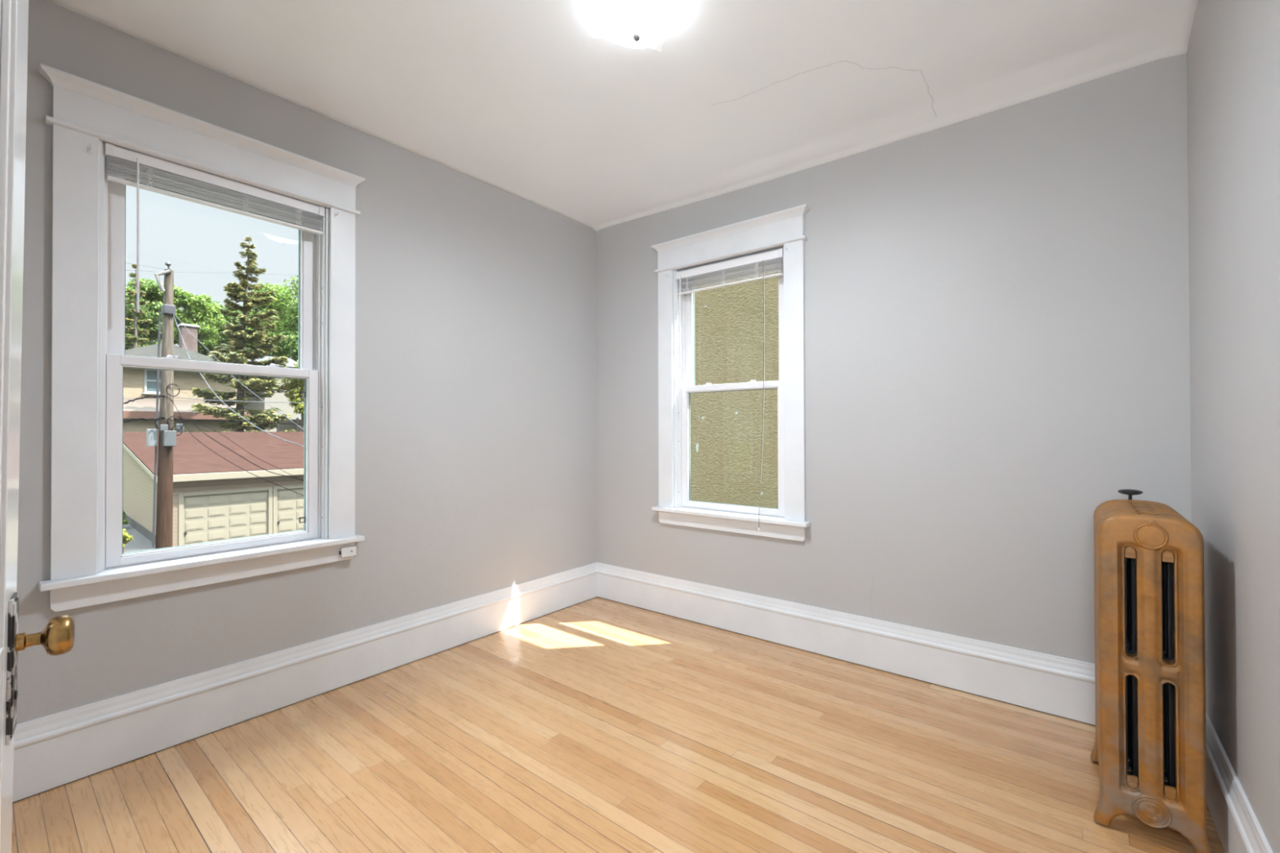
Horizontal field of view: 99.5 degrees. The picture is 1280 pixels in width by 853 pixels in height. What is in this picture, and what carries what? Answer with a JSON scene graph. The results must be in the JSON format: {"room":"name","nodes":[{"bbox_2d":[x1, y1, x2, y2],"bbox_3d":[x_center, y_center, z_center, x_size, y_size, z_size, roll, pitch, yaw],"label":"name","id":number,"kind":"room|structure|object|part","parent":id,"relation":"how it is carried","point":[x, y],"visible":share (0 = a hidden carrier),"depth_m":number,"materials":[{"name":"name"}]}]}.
{"room":"empty bedroom","nodes":[
{"label":"empty bedroom","id":0,"kind":"room"},
{"bbox_2d":[16,0,596,724],"bbox_3d":[-1.288,-0.099,2.719,0.135,2.825,3.245,0,-1,39],"label":"wall","id":1,"kind":"structure","parent":0,"point":[476,300],"depth_m":2.69,"materials":[{"name":"grey paint"}]},
{"bbox_2d":[38,63,365,612],"bbox_3d":[-1.699,-0.275,2.208,0.262,1.776,1.022,0,-1,39],"label":"window","id":2,"kind":"structure","parent":1,"relation":"in","point":[89,566],"depth_m":1.97,"materials":[{"name":"white paint"}]},
{"bbox_3d":[-1.903,-0.245,1.824,0.022,1.501,0.108,0,-1,39],"label":"casing","id":3,"kind":"part","parent":2,"relation":"part of","materials":[{"name":"white paint"}]},
{"bbox_2d":[87,142,92,153],"bbox_3d":[-1.865,-0.945,1.839,0.026,0.026,0.012,0,-1,39],"label":"curtain bracket","id":4,"kind":"object","parent":2,"relation":"attached to","point":[89,148],"visible":1,"depth_m":1.84,"materials":[{"name":"white metal"}]},
{"bbox_3d":[-1.875,-0.943,1.847,0.002,0.022,0.012,0,-1,39],"label":"plate","id":5,"kind":"part","parent":4,"relation":"part of","materials":[{"name":"white paint"}]},
{"bbox_3d":[-1.626,-1.143,2.155,0.054,0.042,1.022,0,-1,39],"label":"crown moulding","id":6,"kind":"part","parent":2,"relation":"part of","materials":[{"name":"white paint"}]},
{"bbox_3d":[-1.638,-1.067,2.163,0.024,0.109,0.962,0,-1,39],"label":"head casing","id":7,"kind":"part","parent":2,"relation":"part of","materials":[{"name":"white paint"}]},
{"bbox_3d":[-1.719,-0.593,2.226,0.028,0.732,0.690,0,-1,39],"label":"sash","id":8,"kind":"part","parent":2,"relation":"part of","materials":[{"name":"white plastic"}]},
{"bbox_3d":[-1.686,0.122,2.196,0.028,0.757,0.690,0,-1,39],"label":"sash","id":9,"kind":"part","parent":2,"relation":"part of","materials":[{"name":"white plastic"}]},
{"bbox_3d":[-1.710,-0.231,2.216,0.095,1.524,0.746,0,-1,39],"label":"vinyl frame","id":10,"kind":"part","parent":2,"relation":"part of","materials":[{"name":"white plastic"}]},
{"bbox_2d":[104,142,324,312],"bbox_3d":[-1.652,-0.701,2.173,0.045,0.582,0.709,0,-1,39],"label":"mini blind","id":11,"kind":"object","parent":2,"relation":"attached to","point":[112,151],"visible":1,"depth_m":2.11,"materials":[{"name":"white plastic"}]},
{"bbox_3d":[-1.795,-0.915,1.981,0.010,0.070,0.024,0,-1,39],"label":"ladder cord","id":12,"kind":"part","parent":11,"relation":"part of","materials":[{"name":"white fabric"}]},
{"bbox_3d":[-1.658,-0.875,2.178,0.027,0.011,0.699,0,-1,39],"label":"rail","id":13,"kind":"part","parent":11,"relation":"part of","materials":[{"name":"white"}]},
{"bbox_3d":[-1.612,-0.914,2.210,0.010,0.070,0.029,0,-1,39],"label":"ladder cord","id":14,"kind":"part","parent":11,"relation":"part of","materials":[{"name":"white fabric"}]},
{"bbox_3d":[-1.489,-0.913,2.364,0.010,0.070,0.031,0,-1,39],"label":"ladder cord","id":15,"kind":"part","parent":11,"relation":"part of","materials":[{"name":"white fabric"}]},
{"bbox_2d":[334,210,338,218],"bbox_3d":[-1.373,-0.961,2.457,0.026,0.026,0.012,0,-1,39],"label":"curtain bracket","id":16,"kind":"object","parent":2,"relation":"attached to","point":[335,214],"visible":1,"depth_m":2.46,"materials":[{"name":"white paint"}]},
{"bbox_3d":[-1.370,-0.242,2.492,0.022,1.501,0.108,0,-1,39],"label":"casing","id":17,"kind":"part","parent":2,"relation":"part of","materials":[{"name":"white paint"}]},
{"bbox_2d":[339,545,356,557],"bbox_3d":[-1.340,0.574,2.485,0.027,0.046,0.068,0,-1,39],"label":"junction box","id":18,"kind":"object","parent":2,"relation":"attached to","point":[347,551],"visible":1,"depth_m":2.48,"materials":[{"name":"white paint"}]},
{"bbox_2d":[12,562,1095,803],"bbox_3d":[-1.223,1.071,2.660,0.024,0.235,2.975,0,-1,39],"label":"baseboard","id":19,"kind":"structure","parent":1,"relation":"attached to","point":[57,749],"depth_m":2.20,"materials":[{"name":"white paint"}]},
{"bbox_2d":[11,596,1224,852],"bbox_3d":[0.003,1.236,0.783,4.320,0.120,4.420,0,-1,39],"label":"floor","id":20,"kind":"structure","parent":0,"point":[597,725],"depth_m":1.89,"materials":[{"name":"brown wood"}]},
{"bbox_2d":[0,0,75,852],"bbox_3d":[-0.695,0.155,0.536,0.162,2.018,0.775,1,-1,-44],"label":"door","id":21,"kind":"structure","parent":20,"relation":"on","point":[57,637],"depth_m":0.76,"materials":[{"name":"white wood"}]},
{"bbox_3d":[-0.695,-0.222,0.547,0.017,1.045,0.535,1,-1,-44],"label":"panel","id":22,"kind":"part","parent":21,"relation":"part of","materials":[{"name":"white wood"}]},
{"bbox_3d":[-0.909,0.348,0.785,0.006,0.203,0.056,1,-1,-44],"label":"knob plate","id":23,"kind":"part","parent":21,"relation":"part of","materials":[{"name":"metal"}]},
{"bbox_3d":[-0.886,0.315,0.807,0.060,0.058,0.058,1,-1,-44],"label":"knob","id":24,"kind":"part","parent":21,"relation":"part of","materials":[{"name":"gold metal"}]},
{"bbox_2d":[1090,488,1212,852],"bbox_3d":[1.598,0.700,1.726,0.250,0.957,0.519,0,-1,39],"label":"radiator","id":25,"kind":"object","parent":20,"relation":"on","point":[1149,751],"visible":1,"depth_m":1.54,"materials":[{"name":"brown metal"}]},
{"bbox_3d":[1.731,0.253,1.912,0.061,0.062,0.061,0,0,16],"label":"valve handle","id":26,"kind":"part","parent":25,"relation":"part of","materials":[{"name":"black metal"}]},
{"bbox_2d":[47,0,1199,231],"bbox_3d":[-0.515,-1.440,1.210,3.020,0.137,4.403,0,-1,39],"label":"ceiling","id":27,"kind":"structure","parent":0,"point":[556,106],"depth_m":2.14,"materials":[{"name":"paint"}]},
{"bbox_2d":[607,0,666,41],"bbox_3d":[-0.011,-1.362,1.824,0.256,0.127,0.256,0,0,-16],"label":"ceiling light","id":28,"kind":"object","parent":27,"relation":"attached to","point":[633,14],"visible":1,"depth_m":1.84,"materials":[{"name":"white glass"}]},
{"bbox_3d":[-0.011,-1.367,1.824,0.005,0.090,0.005,0,0,16],"label":"rod","id":29,"kind":"part","parent":28,"relation":"part of","materials":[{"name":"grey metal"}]},
{"bbox_3d":[-0.011,-1.418,1.825,0.200,0.015,0.200,0,-1,39],"label":"plate","id":30,"kind":"part","parent":28,"relation":"part of","materials":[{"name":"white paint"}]},
{"bbox_2d":[595,53,1191,663],"bbox_3d":[0.896,-0.103,2.965,2.973,2.825,0.135,0,-1,39],"label":"wall","id":31,"kind":"structure","parent":0,"point":[997,302],"depth_m":2.43,"materials":[{"name":"grey paint"}]},
{"bbox_2d":[651,204,810,541],"bbox_3d":[0.549,-0.274,3.244,1.022,1.776,0.262,0,-1,39],"label":"window","id":32,"kind":"structure","parent":31,"relation":"in","point":[786,228],"depth_m":3.15,"materials":[{"name":"white paint"}]},
{"bbox_3d":[0.166,-0.239,3.448,0.108,1.501,0.022,0,-1,39],"label":"casing","id":33,"kind":"part","parent":32,"relation":"part of","materials":[{"name":"white paint"}]},
{"bbox_2d":[675,248,783,532],"bbox_3d":[0.494,-0.197,3.175,0.709,1.557,0.099,0,-1,39],"label":"mini blind","id":34,"kind":"object","parent":32,"relation":"attached to","point":[755,260],"visible":0.96,"depth_m":3.16,"materials":[{"name":"white plastic"}]},
{"bbox_3d":[0.490,-0.885,3.204,0.029,0.083,0.010,0,-1,39],"label":"ladder cord","id":35,"kind":"part","parent":34,"relation":"part of","materials":[{"name":"white fabric"}]},
{"bbox_3d":[0.514,-0.840,3.206,0.699,0.011,0.027,0,-1,39],"label":"rail","id":36,"kind":"part","parent":34,"relation":"part of","materials":[{"name":"white plastic"}]},
{"bbox_3d":[0.660,-0.886,3.069,0.031,0.083,0.010,0,-1,39],"label":"ladder cord","id":37,"kind":"part","parent":34,"relation":"part of","materials":[{"name":"white plastic"}]},
{"bbox_3d":[0.675,-0.186,3.010,0.006,1.492,0.058,-1,-1,45],"label":"lift cord","id":38,"kind":"part","parent":34,"relation":"part of","materials":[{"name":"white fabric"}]},
{"bbox_3d":[0.682,-0.310,3.012,0.004,1.243,0.050,-1,-1,41],"label":"lift cord","id":39,"kind":"part","parent":34,"relation":"part of","materials":[{"name":"white fabric"}]},
{"bbox_3d":[0.487,-1.141,3.176,1.022,0.042,0.054,0,-1,39],"label":"crown moulding","id":40,"kind":"part","parent":32,"relation":"part of","materials":[{"name":"white paint"}]},
{"bbox_3d":[0.497,-1.066,3.187,0.962,0.109,0.024,0,-1,39],"label":"head casing","id":41,"kind":"part","parent":32,"relation":"part of","materials":[{"name":"white paint"}]},
{"bbox_3d":[0.558,-0.230,3.255,0.746,1.524,0.095,0,-1,39],"label":"vinyl frame","id":42,"kind":"part","parent":32,"relation":"part of","materials":[{"name":"white plastic"}]},
{"bbox_3d":[0.541,0.124,3.230,0.690,0.757,0.028,0,-1,39],"label":"sash","id":43,"kind":"part","parent":32,"relation":"part of","materials":[{"name":"white plastic"}]},
{"bbox_3d":[0.564,-0.592,3.266,0.690,0.732,0.028,0,-1,39],"label":"sash","id":44,"kind":"part","parent":32,"relation":"part of","materials":[{"name":"white plastic"}]},
{"bbox_3d":[0.833,-0.244,2.915,0.108,1.501,0.022,0,-1,39],"label":"casing","id":45,"kind":"part","parent":32,"relation":"part of","materials":[{"name":"white paint"}]},
{"bbox_2d":[596,562,1095,725],"bbox_3d":[0.850,1.067,2.894,2.973,0.235,0.024,0,-1,39],"label":"baseboard","id":46,"kind":"structure","parent":31,"relation":"attached to","point":[1064,687],"depth_m":2.63,"materials":[{"name":"white paint"}]},
{"bbox_2d":[1186,0,1279,852],"bbox_3d":[1.148,-0.120,0.777,0.150,2.825,3.240,0,-1,39],"label":"wall","id":47,"kind":"structure","parent":0,"point":[1233,50],"depth_m":1.41,"materials":[{"name":"grey paint"}]},
{"bbox_2d":[1205,711,1272,852],"bbox_3d":[1.082,1.052,0.821,0.024,0.235,2.975,0,-1,39],"label":"baseboard","id":48,"kind":"structure","parent":47,"relation":"attached to","point":[1238,829],"depth_m":1.46,"materials":[{"name":"white paint"}]},
{"label":"outside","id":49,"kind":"structure","parent":0,"visible":0},
{"bbox_3d":[-51.105,2.930,44.363,190.000,3.600,240.000,0,-1,39],"label":"ground","id":50,"kind":"structure","parent":49,"visible":0},
{"bbox_2d":[122,510,129,524],"bbox_3d":[-22.791,4.139,23.759,0.557,1.090,0.568,0,-1,39],"label":"shrub","id":51,"kind":"object","parent":50,"relation":"on","point":[124,522],"visible":0.22,"depth_m":23.75,"materials":[{"name":"green plant"}]},
{"bbox_2d":[122,528,133,553],"bbox_3d":[-16.782,3.974,17.577,0.424,1.299,0.535,0,0,24],"label":"shrub","id":52,"kind":"object","parent":50,"relation":"on","point":[126,538],"visible":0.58,"depth_m":17.60,"materials":[{"name":"yellow plant"}]},
{"bbox_2d":[124,285,145,350],"bbox_3d":[-42.490,-4.221,44.081,3.163,14.651,3.450,0,-1,39],"label":"broadleaf tree","id":53,"kind":"object","parent":50,"relation":"on","point":[129,314],"visible":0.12,"depth_m":44.03,"materials":[{"name":"green plant"}]},
{"bbox_2d":[124,263,151,349],"bbox_3d":[-40.291,-4.985,43.247,3.448,16.155,3.297,0,-1,-42],"label":"spruce tree","id":54,"kind":"object","parent":50,"relation":"on","point":[135,340],"visible":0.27,"depth_m":43.38,"materials":[{"name":"green plant"}]},
{"bbox_2d":[125,277,177,346],"bbox_3d":[-42.790,-4.893,47.028,4.074,16.040,4.199,0,0,-32],"label":"broadleaf tree","id":55,"kind":"object","parent":50,"relation":"on","point":[152,291],"visible":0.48,"depth_m":46.47,"materials":[{"name":"green plant"}]},
{"bbox_2d":[123,323,248,432],"bbox_3d":[-34.073,-1.996,38.423,12.300,11.075,8.282,0,-1,39],"label":"house","id":56,"kind":"structure","parent":50,"relation":"on","point":[137,383],"depth_m":35.77,"materials":[{"name":"beige brick"}]},
{"bbox_3d":[-31.848,-2.993,35.699,0.030,1.373,1.001,0,-1,39],"label":"pane","id":57,"kind":"part","parent":56,"relation":"part of","materials":[{"name":"grey"}]},
{"bbox_2d":[154,285,225,347],"bbox_3d":[-42.413,-4.890,50.484,4.938,16.082,5.308,0,0,-10],"label":"broadleaf tree","id":58,"kind":"object","parent":50,"relation":"on","point":[196,309],"visible":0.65,"depth_m":50.00,"materials":[{"name":"green plant"}]},
{"bbox_2d":[122,431,303,546],"bbox_3d":[-17.420,2.388,28.255,11.900,4.230,13.440,-1,-1,41],"label":"garage","id":59,"kind":"structure","parent":50,"relation":"on","point":[215,499],"depth_m":22.22,"materials":[{"name":"beige"}]},
{"bbox_3d":[-16.125,3.468,21.201,0.030,1.960,2.980,-1,-1,41],"label":"door trim","id":60,"kind":"part","parent":59,"relation":"part of","materials":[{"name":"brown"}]},
{"bbox_3d":[-14.173,3.479,23.479,0.030,1.960,2.980,-1,-1,41],"label":"door trim","id":61,"kind":"part","parent":59,"relation":"part of","materials":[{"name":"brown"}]},
{"bbox_2d":[197,300,242,355],"bbox_3d":[-43.339,-4.761,55.610,5.295,15.904,5.737,0,-1,39],"label":"broadleaf tree","id":62,"kind":"object","parent":50,"relation":"on","point":[221,338],"visible":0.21,"depth_m":54.73,"materials":[{"name":"green plant"}]},
{"bbox_2d":[183,235,296,431],"bbox_3d":[-25.314,-3.836,33.875,7.056,16.452,7.340,0,-1,-40],"label":"spruce tree","id":63,"kind":"object","parent":50,"relation":"on","point":[237,334],"visible":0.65,"depth_m":33.57,"materials":[{"name":"green plant"}]},
{"bbox_2d":[206,351,298,431],"bbox_3d":[-35.189,-1.444,49.123,8.000,10.133,6.135,0,-1,39],"label":"house","id":64,"kind":"structure","parent":50,"relation":"on","point":[284,406],"depth_m":48.02,"materials":[{"name":"grey paint"}]},
{"bbox_2d":[235,281,297,360],"bbox_3d":[-37.755,-5.960,55.892,7.027,18.276,7.894,0,0,-33],"label":"broadleaf tree","id":65,"kind":"object","parent":50,"relation":"on","point":[281,296],"visible":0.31,"depth_m":55.32,"materials":[{"name":"green plant"}]},
{"bbox_2d":[272,275,303,382],"bbox_3d":[-33.672,-6.355,55.012,5.359,19.032,6.161,0,0,20],"label":"broadleaf tree","id":66,"kind":"object","parent":50,"relation":"on","point":[291,344],"visible":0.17,"depth_m":53.55,"materials":[{"name":"green plant"}]},
{"bbox_2d":[276,417,301,431],"bbox_3d":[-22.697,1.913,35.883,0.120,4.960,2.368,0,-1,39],"label":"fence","id":67,"kind":"object","parent":50,"relation":"on","point":[280,427],"visible":0.11,"depth_m":35.53,"materials":[{"name":"grey wood"}]},
{"bbox_3d":[-23.398,1.908,35.004,0.120,4.960,0.120,0,-1,39],"label":"post","id":68,"kind":"part","parent":67,"relation":"part of","materials":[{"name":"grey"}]},
{"bbox_3d":[-22.697,1.913,35.883,0.120,4.960,0.120,0,-1,39],"label":"post","id":69,"kind":"part","parent":67,"relation":"part of","materials":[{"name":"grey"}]},
{"bbox_2d":[280,360,303,431],"bbox_3d":[-22.004,-0.171,35.413,2.328,8.916,2.190,0,0,28],"label":"broadleaf tree","id":70,"kind":"object","parent":50,"relation":"on","point":[289,393],"visible":0.28,"depth_m":35.06,"materials":[{"name":"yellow plant"}]},
{"bbox_2d":[690,266,778,508],"bbox_3d":[5.198,-1.012,7.061,10.000,10.600,7.103,0,-1,39],"label":"neighbouring house","id":71,"kind":"structure","parent":50,"relation":"on","point":[727,428],"depth_m":5.84,"materials":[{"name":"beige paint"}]},
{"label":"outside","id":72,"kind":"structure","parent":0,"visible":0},
{"bbox_2d":[122,524,155,553],"bbox_3d":[-7.353,4.529,28.629,30.000,0.100,90.000,0,-1,39],"label":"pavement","id":73,"kind":"structure","parent":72,"point":[140,543],"depth_m":20.80,"materials":[{"name":"concrete"}]},
{"bbox_2d":[146,261,183,549],"bbox_3d":[-11.239,0.219,12.826,0.423,8.313,0.642,0,-1,39],"label":"utility pole","id":74,"kind":"object","parent":73,"relation":"on","point":[166,435],"visible":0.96,"depth_m":12.77,"materials":[{"name":"brown wood"}]},
{"bbox_2d":[123,417,164,422],"bbox_3d":[-10.852,0.047,10.853,0.073,0.548,3.940,0,0,-10],"label":"utility wire","id":75,"kind":"object","parent":74,"relation":"attached to","point":[141,419],"visible":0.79,"depth_m":12.06,"materials":[{"name":"black"}]},
{"bbox_2d":[123,395,165,404],"bbox_3d":[-10.815,-0.260,10.892,0.121,0.972,3.880,0,0,-13],"label":"utility wire","id":76,"kind":"object","parent":74,"relation":"attached to","point":[137,398],"visible":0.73,"depth_m":12.13,"materials":[{"name":"black"}]},
{"bbox_2d":[170,420,303,480],"bbox_3d":[-7.753,0.621,11.067,7.669,1.573,0.254,0,0,26],"label":"utility wire","id":77,"kind":"object","parent":74,"relation":"attached to","point":[171,420],"visible":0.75,"depth_m":11.26,"materials":[{"name":"black"}]},
{"bbox_2d":[171,400,302,495],"bbox_3d":[-7.687,0.650,10.801,8.023,2.637,0.637,0,0,26],"label":"utility wire","id":78,"kind":"object","parent":74,"relation":"attached to","point":[171,400],"visible":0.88,"depth_m":10.65,"materials":[{"name":"black"}]},
{"bbox_2d":[170,422,303,481],"bbox_3d":[-8.257,0.866,11.781,6.160,1.923,0.142,0,0,19],"label":"utility wire","id":79,"kind":"object","parent":74,"relation":"attached to","point":[171,423],"visible":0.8,"depth_m":12.00,"materials":[{"name":"black"}]},
{"bbox_2d":[172,312,303,446],"bbox_3d":[-7.659,-1.024,10.790,8.130,3.539,0.253,0,0,31],"label":"utility wire","id":80,"kind":"object","parent":74,"relation":"attached to","point":[172,313],"visible":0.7,"depth_m":11.29,"materials":[{"name":"grey metal"}]},
{"bbox_2d":[173,311,302,429],"bbox_3d":[-8.042,-0.796,11.349,6.898,3.987,0.439,0,0,23],"label":"utility wire","id":81,"kind":"object","parent":74,"relation":"attached to","point":[173,312],"visible":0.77,"depth_m":11.24,"materials":[{"name":"grey metal"}]},
{"bbox_2d":[173,417,303,425],"bbox_3d":[-10.192,-0.071,15.617,0.352,0.245,5.883,0,0,23],"label":"utility wire","id":82,"kind":"object","parent":74,"relation":"attached to","point":[173,418],"visible":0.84,"depth_m":14.53,"materials":[{"name":"black"}]},
{"bbox_2d":[173,396,303,403],"bbox_3d":[-10.341,-0.719,15.769,0.359,0.124,6.075,0,0,19],"label":"utility wire","id":83,"kind":"object","parent":74,"relation":"attached to","point":[173,397],"visible":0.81,"depth_m":14.59,"materials":[{"name":"grey metal"}]},
{"bbox_2d":[183,271,297,275],"bbox_3d":[-12.406,-5.008,17.839,0.974,2.691,9.979,0,0,-8],"label":"utility wire","id":84,"kind":"object","parent":74,"relation":"attached to","point":[184,272],"visible":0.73,"depth_m":16.91,"materials":[{"name":"grey metal"}]}
]}

